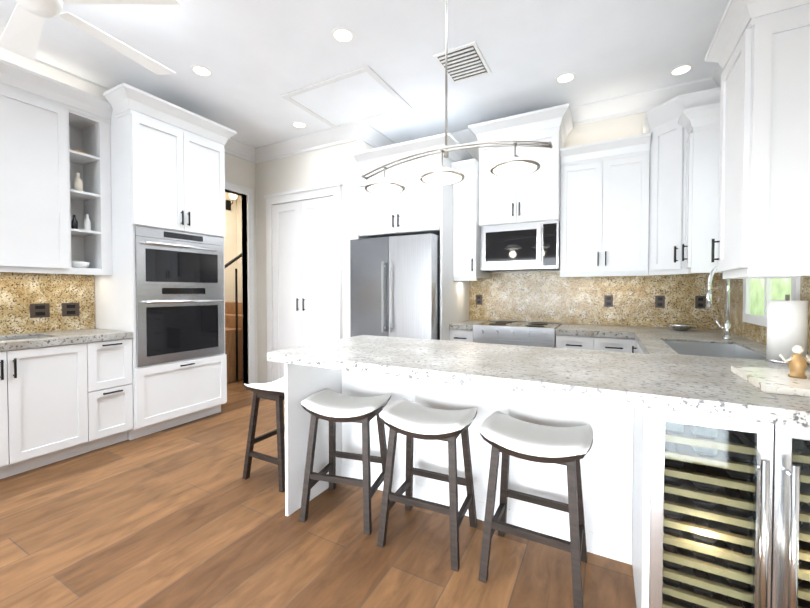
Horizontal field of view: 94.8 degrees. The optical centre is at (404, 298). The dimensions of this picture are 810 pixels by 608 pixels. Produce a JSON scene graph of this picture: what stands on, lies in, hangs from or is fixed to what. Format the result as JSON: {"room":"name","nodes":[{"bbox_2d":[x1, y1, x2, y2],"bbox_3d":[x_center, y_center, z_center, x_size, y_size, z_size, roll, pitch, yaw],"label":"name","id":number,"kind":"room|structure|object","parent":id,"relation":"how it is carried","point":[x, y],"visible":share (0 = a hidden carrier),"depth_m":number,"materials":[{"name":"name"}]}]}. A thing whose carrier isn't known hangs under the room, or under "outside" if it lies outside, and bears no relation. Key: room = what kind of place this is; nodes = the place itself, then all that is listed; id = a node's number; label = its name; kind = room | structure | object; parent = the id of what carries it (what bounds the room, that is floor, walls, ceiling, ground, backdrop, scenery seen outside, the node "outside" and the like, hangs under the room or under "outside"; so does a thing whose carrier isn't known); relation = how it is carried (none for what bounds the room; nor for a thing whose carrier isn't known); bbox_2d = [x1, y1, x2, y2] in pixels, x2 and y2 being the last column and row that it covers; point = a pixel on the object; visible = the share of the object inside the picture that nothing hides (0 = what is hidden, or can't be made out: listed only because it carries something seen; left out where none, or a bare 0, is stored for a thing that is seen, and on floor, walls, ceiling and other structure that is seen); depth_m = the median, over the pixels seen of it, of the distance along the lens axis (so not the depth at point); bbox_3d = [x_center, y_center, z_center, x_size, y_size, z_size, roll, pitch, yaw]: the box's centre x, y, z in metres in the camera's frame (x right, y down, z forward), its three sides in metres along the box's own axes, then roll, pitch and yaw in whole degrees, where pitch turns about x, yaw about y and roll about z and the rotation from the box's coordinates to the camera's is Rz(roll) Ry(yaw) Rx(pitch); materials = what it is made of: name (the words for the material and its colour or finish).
{"room":"kitchen","nodes":[
{"label":"kitchen","id":0,"kind":"room"},
{"bbox_2d":[0,0,180,74],"bbox_3d":[-1.855,-1.519,1.922,1.379,0.120,1.326,0,1,22],"label":"ceiling fan","id":1,"kind":"object","parent":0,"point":[21,35],"visible":1,"depth_m":2.09,"materials":[{"name":"white plastic"}]},
{"bbox_2d":[224,192,236,301],"bbox_3d":[-3.414,-0.399,5.575,0.100,3.100,3.500,1,1,28],"label":"wall","id":2,"kind":"structure","parent":0,"point":[233,236],"depth_m":6.31,"materials":[{"name":"beige paint"}]},
{"bbox_2d":[226,193,236,209],"bbox_3d":[-2.887,-1.632,6.210,0.203,0.300,0.130,1,1,28],"label":"sconce","id":3,"kind":"object","parent":2,"relation":"attached to","point":[233,197],"visible":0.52,"depth_m":6.21,"materials":[{"name":"black metal"}]},
{"bbox_2d":[236,195,241,301],"bbox_3d":[-2.248,-0.410,6.141,1.380,3.100,0.100,1,1,28],"label":"wall","id":4,"kind":"structure","parent":0,"point":[239,198],"depth_m":6.39,"materials":[{"name":"beige paint"}]},
{"bbox_2d":[225,152,257,386],"bbox_3d":[-3.630,-0.331,2.003,0.100,3.100,6.800,1,1,28],"label":"wall","id":5,"kind":"structure","parent":0,"point":[240,171],"depth_m":4.87,"materials":[{"name":"white paint"}]},
{"bbox_2d":[0,79,75,270],"bbox_3d":[-3.103,-0.870,2.492,0.349,1.300,1.256,1,1,28],"label":"upper cabinet","id":6,"kind":"object","parent":5,"relation":"attached to","point":[47,124],"depth_m":2.79,"materials":[{"name":"white wood"}]},
{"bbox_2d":[70,149,90,267],"bbox_3d":[-2.738,-0.735,3.128,0.150,0.969,0.146,1,1,28],"label":"decorations","id":7,"kind":"object","parent":6,"relation":"in","point":[78,184],"visible":0.58,"depth_m":3.11,"materials":[{"name":"white ceramic"}]},
{"bbox_2d":[0,272,94,334],"bbox_3d":[-3.441,0.040,2.236,0.015,0.508,2.616,1,1,28],"label":"backsplash","id":8,"kind":"structure","parent":5,"relation":"attached to","point":[20,293],"depth_m":3.08,"materials":[{"name":"beige stone"}]},
{"bbox_2d":[30,303,49,317],"bbox_3d":[-2.990,0.099,3.052,0.008,0.115,0.120,1,1,28],"label":"electrical outlet","id":9,"kind":"object","parent":8,"relation":"attached to","point":[38,310],"visible":1,"depth_m":3.05,"materials":[{"name":"brown plastic"}]},
{"bbox_2d":[62,303,79,315],"bbox_3d":[-2.895,0.096,3.229,0.008,0.115,0.120,1,1,28],"label":"electrical outlet","id":10,"kind":"object","parent":8,"relation":"attached to","point":[70,309],"visible":1,"depth_m":3.23,"materials":[{"name":"brown"}]},
{"bbox_2d":[0,47,256,163],"bbox_3d":[-3.539,-1.804,1.926,0.106,0.149,6.800,1,1,28],"label":"crown molding","id":11,"kind":"structure","parent":5,"relation":"attached to","point":[233,147],"depth_m":3.17,"materials":[{"name":"white wood"}]},
{"bbox_2d":[225,182,254,386],"bbox_3d":[-2.248,-0.125,4.562,0.117,2.590,0.870,1,1,28],"label":"door frame","id":12,"kind":"structure","parent":5,"relation":"attached to","point":[248,259],"depth_m":4.87,"materials":[{"name":"wood"}]},
{"bbox_2d":[256,139,373,382],"bbox_3d":[-1.081,-0.388,4.975,1.780,3.100,0.850,1,1,28],"label":"wall","id":13,"kind":"structure","parent":0,"point":[326,165],"depth_m":4.53,"materials":[{"name":"white paint"}]},
{"bbox_2d":[264,182,342,382],"bbox_3d":[-1.263,-0.075,4.556,1.220,2.490,0.068,1,1,28],"label":"pantry door","id":14,"kind":"structure","parent":13,"relation":"in","point":[304,260],"depth_m":4.53,"materials":[{"name":"white wood"}]},
{"bbox_2d":[256,123,371,162],"bbox_3d":[-1.163,-1.852,4.449,1.666,0.149,0.106,1,1,28],"label":"crown molding","id":15,"kind":"structure","parent":13,"relation":"attached to","point":[352,132],"depth_m":4.40,"materials":[{"name":"white wood"}]},
{"bbox_2d":[364,127,395,147],"bbox_3d":[-0.297,-1.852,4.413,0.106,0.149,0.630,1,1,28],"label":"crown molding","id":16,"kind":"structure","parent":13,"relation":"attached to","point":[378,139],"depth_m":4.37,"materials":[{"name":"white wood"}]},
{"bbox_2d":[0,379,636,607],"bbox_3d":[-1.669,1.254,1.775,6.900,0.060,8.600,1,1,28],"label":"floor","id":17,"kind":"structure","parent":0,"point":[185,515],"depth_m":1.84,"materials":[{"name":"brown wood"}]},
{"bbox_2d":[0,370,99,478],"bbox_3d":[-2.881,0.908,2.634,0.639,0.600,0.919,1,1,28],"label":"base cabinet","id":18,"kind":"object","parent":17,"relation":"on","point":[60,402],"depth_m":2.63,"materials":[{"name":"white wood"}]},
{"bbox_2d":[40,338,132,447],"bbox_3d":[-2.633,0.764,3.093,0.639,0.870,0.365,1,1,28],"label":"base cabinet","id":19,"kind":"object","parent":17,"relation":"on","point":[111,359],"depth_m":2.95,"materials":[{"name":"white wood"}]},
{"bbox_2d":[0,328,132,350],"bbox_3d":[-3.160,0.322,2.090,0.653,0.049,2.616,1,1,28],"label":"countertop","id":20,"kind":"structure","parent":19,"relation":"on","point":[55,338],"depth_m":2.83,"materials":[{"name":"stone"}]},
{"bbox_2d":[0,335,45,340],"bbox_3d":[-2.920,0.403,2.589,0.364,0.200,0.674,1,1,28],"label":"sink","id":21,"kind":"object","parent":20,"relation":"in","point":[17,338],"visible":0.17,"depth_m":2.87,"materials":[{"name":"silver metal"}]},
{"bbox_2d":[95,82,236,439],"bbox_3d":[-2.300,-0.261,3.586,0.741,2.900,1.023,1,1,28],"label":"tall cabinet","id":22,"kind":"object","parent":17,"relation":"on","point":[167,166],"visible":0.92,"depth_m":3.28,"materials":[{"name":"white wood"}]},
{"bbox_2d":[135,226,224,366],"bbox_3d":[-2.294,-0.021,3.587,0.695,1.176,0.802,1,1,28],"label":"wall oven","id":23,"kind":"object","parent":22,"relation":"in","point":[179,278],"visible":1,"depth_m":3.39,"materials":[{"name":"silver metal"}]},
{"bbox_2d":[225,302,242,382],"bbox_3d":[-2.893,0.615,5.348,1.048,1.080,1.559,1,1,28],"label":"staircase","id":24,"kind":"structure","parent":17,"relation":"on","point":[230,331],"depth_m":5.27,"materials":[{"name":"brown wood"}]},
{"bbox_2d":[224,253,241,380],"bbox_3d":[-2.409,0.071,5.078,0.044,2.178,1.585,1,1,28],"label":"stair railing","id":25,"kind":"object","parent":24,"relation":"attached to","point":[236,286],"visible":0.21,"depth_m":5.19,"materials":[{"name":"black metal"}]},
{"bbox_2d":[242,376,284,492],"bbox_3d":[-0.831,0.885,2.590,0.372,0.648,0.460,1,1,28],"label":"stool","id":26,"kind":"object","parent":17,"relation":"on","point":[274,390],"visible":0.46,"depth_m":2.42,"materials":[{"name":"wood"}]},
{"bbox_2d":[299,388,390,534],"bbox_3d":[-0.329,0.893,2.150,0.460,0.648,0.372,0,1,16],"label":"stool","id":27,"kind":"object","parent":17,"relation":"on","point":[332,407],"visible":1,"depth_m":2.05,"materials":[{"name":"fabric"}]},
{"bbox_2d":[350,233,439,339],"bbox_3d":[0.045,0.279,4.123,0.938,1.800,0.990,1,1,28],"label":"refrigerator","id":28,"kind":"object","parent":17,"relation":"on","point":[394,286],"visible":0.54,"depth_m":3.67,"materials":[{"name":"silver metal"}]},
{"bbox_2d":[353,132,473,340],"bbox_3d":[0.134,-0.198,4.184,1.107,2.750,0.897,1,1,28],"label":"surround","id":29,"kind":"object","parent":17,"relation":"on","point":[416,206],"visible":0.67,"depth_m":3.81,"materials":[{"name":"white wood"}]},
{"bbox_2d":[377,398,476,571],"bbox_3d":[0.125,0.898,1.918,0.460,0.648,0.372,0,1,24],"label":"stool","id":30,"kind":"object","parent":17,"relation":"on","point":[410,420],"visible":1,"depth_m":1.84,"materials":[{"name":"fabric"}]},
{"bbox_2d":[450,329,472,341],"bbox_3d":[0.707,0.746,4.024,0.246,0.870,0.667,1,1,28],"label":"base cabinet","id":31,"kind":"object","parent":17,"relation":"on","point":[462,335],"visible":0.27,"depth_m":3.75,"materials":[{"name":"white wood"}]},
{"bbox_2d":[449,320,485,329],"bbox_3d":[0.712,0.285,4.025,0.246,0.049,0.648,1,1,28],"label":"countertop","id":32,"kind":"structure","parent":31,"relation":"on","point":[465,325],"depth_m":3.78,"materials":[{"name":"stone"}]},
{"bbox_2d":[284,363,650,607],"bbox_3d":[0.613,0.787,1.864,2.467,0.870,0.830,1,1,28],"label":"base cabinet","id":33,"kind":"object","parent":17,"relation":"on","point":[615,463],"visible":0.42,"depth_m":1.96,"materials":[{"name":"white wood"}]},
{"bbox_2d":[267,335,670,411],"bbox_3d":[0.282,0.323,2.050,1.860,0.049,0.960,1,1,28],"label":"countertop","id":34,"kind":"structure","parent":33,"relation":"on","point":[608,377],"depth_m":1.72,"materials":[{"name":"stone"}]},
{"bbox_2d":[647,327,722,335],"bbox_3d":[2.324,0.302,3.159,0.390,0.049,0.648,1,1,28],"label":"countertop","id":35,"kind":"structure","parent":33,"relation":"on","point":[653,329],"depth_m":3.20,"materials":[{"name":"stone"}]},
{"bbox_2d":[627,326,809,428],"bbox_3d":[1.827,0.320,2.235,0.688,0.049,2.748,1,1,28],"label":"countertop","id":36,"kind":"structure","parent":33,"relation":"on","point":[660,374],"depth_m":1.29,"materials":[{"name":"stone"}]},
{"bbox_2d":[667,323,694,330],"bbox_3d":[2.355,0.249,3.183,0.200,0.055,0.197,1,1,28],"label":"bowl","id":37,"kind":"object","parent":36,"relation":"on","point":[679,327],"visible":1,"depth_m":3.14,"materials":[{"name":"silver metal"}]},
{"bbox_2d":[664,341,765,359],"bbox_3d":[1.833,0.415,2.235,0.414,0.210,0.764,1,1,28],"label":"sink","id":38,"kind":"object","parent":36,"relation":"in","point":[711,349],"visible":0.06,"depth_m":2.52,"materials":[{"name":"silver metal"}]},
{"bbox_2d":[706,266,731,339],"bbox_3d":[2.165,0.032,2.568,0.193,0.512,0.286,1,1,28],"label":"faucet","id":39,"kind":"object","parent":36,"relation":"on","point":[727,329],"visible":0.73,"depth_m":2.61,"materials":[{"name":"silver metal"}]},
{"bbox_2d":[731,366,809,396],"bbox_3d":[1.455,0.300,1.317,0.380,0.023,0.380,1,1,28],"label":"cutting board","id":40,"kind":"object","parent":36,"relation":"on","point":[774,381],"visible":0.83,"depth_m":1.32,"materials":[{"name":"stone"}]},
{"bbox_2d":[779,345,809,377],"bbox_3d":[1.433,0.230,1.362,0.095,0.116,0.049,0,1,13],"label":"figurine","id":41,"kind":"object","parent":40,"relation":"on","point":[797,361],"visible":1,"depth_m":1.33,"materials":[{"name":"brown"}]},
{"bbox_2d":[649,409,809,607],"bbox_3d":[1.239,0.802,1.366,0.618,0.860,0.651,1,1,28],"label":"wine cooler","id":42,"kind":"object","parent":33,"relation":"in","point":[729,513],"visible":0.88,"depth_m":1.21,"materials":[{"name":"black"}]},
{"bbox_2d":[683,355,809,407],"bbox_3d":[1.405,0.335,1.447,0.390,0.049,0.960,1,1,28],"label":"countertop","id":43,"kind":"structure","parent":33,"relation":"on","point":[719,368],"depth_m":1.46,"materials":[{"name":"stone"}]},
{"bbox_2d":[764,295,808,364],"bbox_3d":[1.813,0.143,1.769,0.150,0.321,0.150,1,1,28],"label":"paper towel","id":44,"kind":"object","parent":43,"relation":"on","point":[787,324],"visible":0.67,"depth_m":1.73,"materials":[{"name":"white paper"}]},
{"bbox_2d":[473,321,561,347],"bbox_3d":[1.135,0.721,3.753,0.752,0.929,0.685,1,1,28],"label":"range","id":45,"kind":"object","parent":17,"relation":"on","point":[539,334],"visible":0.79,"depth_m":3.51,"materials":[{"name":"silver metal"}]},
{"bbox_2d":[478,410,592,607],"bbox_3d":[0.588,0.902,1.681,0.460,0.648,0.372,1,1,28],"label":"stool","id":46,"kind":"object","parent":17,"relation":"on","point":[507,435],"visible":1,"depth_m":1.61,"materials":[{"name":"fabric"}]},
{"bbox_2d":[556,335,591,349],"bbox_3d":[1.657,0.755,3.533,0.363,0.870,0.633,1,1,28],"label":"base cabinet","id":47,"kind":"object","parent":17,"relation":"on","point":[562,341],"depth_m":3.26,"materials":[{"name":"white wood"}]},
{"bbox_2d":[555,324,630,337],"bbox_3d":[1.757,0.296,3.464,0.598,0.049,0.648,1,1,28],"label":"countertop","id":48,"kind":"structure","parent":47,"relation":"on","point":[612,331],"depth_m":3.27,"materials":[{"name":"stone"}]},
{"bbox_2d":[592,337,636,352],"bbox_3d":[1.909,0.758,3.393,0.332,0.870,0.641,1,1,28],"label":"base cabinet","id":49,"kind":"object","parent":17,"relation":"on","point":[597,343],"depth_m":3.12,"materials":[{"name":"white wood"}]},
{"bbox_2d":[632,343,643,353],"bbox_3d":[1.876,0.778,2.352,0.702,0.870,1.221,1,1,28],"label":"base cabinet","id":50,"kind":"object","parent":17,"relation":"on","point":[639,349],"visible":0.02,"depth_m":2.90,"materials":[{"name":"white wood"}]},
{"bbox_2d":[0,0,728,147],"bbox_3d":[-1.669,-1.915,1.714,6.900,0.080,8.600,1,1,28],"label":"ceiling","id":51,"kind":"structure","parent":0,"point":[258,58],"depth_m":2.87,"materials":[{"name":"white paint"}]},
{"bbox_2d":[190,65,212,76],"bbox_3d":[-1.700,-1.899,3.116,0.170,0.006,0.170,1,1,28],"label":"recessed light","id":52,"kind":"object","parent":51,"relation":"in","point":[201,70],"visible":1,"depth_m":3.10,"materials":[{"name":"white plastic"}]},
{"bbox_2d":[291,121,306,127],"bbox_3d":[-1.169,-1.919,4.125,0.170,0.006,0.170,1,1,28],"label":"recessed light","id":53,"kind":"object","parent":51,"relation":"in","point":[297,124],"visible":1,"depth_m":4.11,"materials":[{"name":"white plastic"}]},
{"bbox_2d":[331,27,354,42],"bbox_3d":[-0.446,-1.891,2.681,0.170,0.006,0.170,1,1,28],"label":"recessed light","id":54,"kind":"object","parent":51,"relation":"in","point":[342,35],"visible":1,"depth_m":2.68,"materials":[{"name":"white plastic"}]},
{"bbox_2d":[281,65,412,128],"bbox_3d":[-0.544,-1.903,3.619,0.980,0.015,0.800,1,1,28],"label":"attic hatch","id":55,"kind":"object","parent":51,"relation":"attached to","point":[362,94],"visible":0.98,"depth_m":3.55,"materials":[{"name":"white paint"}]},
{"bbox_2d":[361,0,552,193],"bbox_3d":[0.214,-1.266,2.083,1.136,1.233,0.277,1,1,28],"label":"pendant light","id":56,"kind":"object","parent":51,"relation":"hanging from","point":[514,165],"visible":1,"depth_m":2.04,"materials":[{"name":"silver metal"}]},
{"bbox_2d":[433,41,490,83],"bbox_3d":[0.472,-1.891,3.017,0.340,0.017,0.440,1,1,28],"label":"ceiling vent","id":57,"kind":"object","parent":51,"relation":"in","point":[466,62],"visible":0.96,"depth_m":2.99,"materials":[{"name":"white plastic"}]},
{"bbox_2d":[555,72,575,83],"bbox_3d":[1.386,-1.901,3.219,0.170,0.006,0.170,1,1,28],"label":"recessed light","id":58,"kind":"object","parent":51,"relation":"in","point":[566,77],"visible":1,"depth_m":3.21,"materials":[{"name":"white plastic"}]},
{"bbox_2d":[669,64,693,75],"bbox_3d":[2.300,-1.899,3.103,0.170,0.006,0.170,1,1,28],"label":"recessed light","id":59,"kind":"object","parent":51,"relation":"in","point":[679,70],"visible":1,"depth_m":3.10,"materials":[{"name":"white plastic"}]},
{"bbox_2d":[465,112,645,323],"bbox_3d":[1.388,-0.370,4.076,3.420,3.100,0.100,1,1,28],"label":"wall","id":60,"kind":"structure","parent":0,"point":[612,128],"depth_m":3.70,"materials":[{"name":"beige paint"}]},
{"bbox_2d":[451,159,490,280],"bbox_3d":[0.721,-0.787,4.022,0.246,1.205,0.606,1,1,28],"label":"upper cabinet","id":61,"kind":"object","parent":60,"relation":"attached to","point":[466,246],"visible":0.83,"depth_m":3.81,"materials":[{"name":"white wood"}]},
{"bbox_2d":[468,103,573,225],"bbox_3d":[1.183,-1.250,3.805,0.938,1.010,0.536,1,1,28],"label":"upper cabinet","id":62,"kind":"object","parent":60,"relation":"attached to","point":[533,197],"visible":0.9,"depth_m":3.60,"materials":[{"name":"white wood"}]},
{"bbox_2d":[480,220,559,271],"bbox_3d":[1.198,-0.514,3.846,0.754,0.460,0.460,1,1,28],"label":"microwave","id":63,"kind":"object","parent":62,"relation":"attached to","point":[531,246],"visible":0.98,"depth_m":3.67,"materials":[{"name":"silver metal"}]},
{"bbox_2d":[450,77,711,146],"bbox_3d":[1.246,-1.844,4.007,3.210,0.149,0.106,1,1,28],"label":"crown molding","id":64,"kind":"structure","parent":60,"relation":"attached to","point":[620,106],"depth_m":3.55,"materials":[{"name":"white wood"}]},
{"bbox_2d":[469,272,719,328],"bbox_3d":[1.765,-0.006,3.813,2.296,0.539,0.015,1,1,28],"label":"backsplash","id":65,"kind":"structure","parent":60,"relation":"attached to","point":[542,297],"depth_m":3.73,"materials":[{"name":"beige stone"}]},
{"bbox_2d":[476,295,481,304],"bbox_3d":[0.852,0.015,4.290,0.075,0.115,0.008,1,1,28],"label":"electrical outlet","id":66,"kind":"object","parent":65,"relation":"attached to","point":[478,299],"visible":1,"depth_m":4.29,"materials":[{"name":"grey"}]},
{"bbox_2d":[604,295,612,306],"bbox_3d":[2.006,0.027,3.671,0.075,0.115,0.008,1,1,28],"label":"electrical outlet","id":67,"kind":"object","parent":65,"relation":"attached to","point":[608,300],"visible":1,"depth_m":3.67,"materials":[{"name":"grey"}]},
{"bbox_2d":[655,295,664,307],"bbox_3d":[2.376,0.031,3.472,0.075,0.115,0.008,1,1,28],"label":"electrical outlet","id":68,"kind":"object","parent":65,"relation":"attached to","point":[659,301],"visible":1,"depth_m":3.47,"materials":[{"name":"grey plastic"}]},
{"bbox_2d":[695,296,705,308],"bbox_3d":[2.640,0.034,3.331,0.075,0.115,0.008,1,1,28],"label":"electrical outlet","id":69,"kind":"object","parent":65,"relation":"attached to","point":[700,302],"visible":1,"depth_m":3.33,"materials":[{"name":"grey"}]},
{"bbox_2d":[560,133,650,276],"bbox_3d":[1.866,-0.807,3.521,0.716,1.205,0.406,1,1,28],"label":"upper cabinet","id":70,"kind":"object","parent":60,"relation":"attached to","point":[604,208],"visible":0.98,"depth_m":3.38,"materials":[{"name":"white wood"}]},
{"bbox_2d":[642,87,720,274],"bbox_3d":[2.372,-0.892,3.137,0.601,1.390,0.601,1,1,28],"label":"upper cabinet","id":71,"kind":"object","parent":60,"relation":"attached to","point":[667,170],"visible":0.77,"depth_m":3.06,"materials":[{"name":"white wood"}]},
{"bbox_2d":[708,65,723,88],"bbox_3d":[0.951,-1.765,-0.058,0.106,0.149,7.550,1,1,28],"label":"crown molding","id":72,"kind":"structure","parent":60,"relation":"attached to","point":[716,79],"depth_m":3.16,"materials":[{"name":"white wood"}]},
{"bbox_3d":[1.041,-0.290,-0.078,0.100,3.100,7.550,1,1,28],"label":"wall","id":73,"kind":"structure","parent":0,"visible":0},
{"bbox_2d":[678,103,722,273],"bbox_3d":[2.280,-0.793,2.762,0.406,1.205,0.213,1,1,28],"label":"upper cabinet","id":74,"kind":"object","parent":73,"relation":"attached to","point":[701,124],"visible":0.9,"depth_m":2.77,"materials":[{"name":"white wood"}]},
{"bbox_2d":[705,0,809,278],"bbox_3d":[1.768,-0.739,1.808,0.406,1.275,0.574,1,1,28],"label":"upper cabinet","id":75,"kind":"object","parent":73,"relation":"attached to","point":[758,51],"visible":1,"depth_m":1.65,"materials":[{"name":"white wood"}]},
{"bbox_2d":[719,273,809,355],"bbox_3d":[2.120,0.043,2.063,0.015,0.508,2.732,1,1,28],"label":"backsplash","id":76,"kind":"structure","parent":73,"relation":"attached to","point":[750,331],"depth_m":2.76,"materials":[{"name":"beige stone"}]},
{"bbox_2d":[743,276,799,326],"bbox_3d":[2.233,-0.486,2.280,0.030,1.320,0.840,1,1,28],"label":"window","id":77,"kind":"structure","parent":73,"relation":"in","point":[758,294],"depth_m":2.38,"materials":[{"name":"glass"}]}
]}

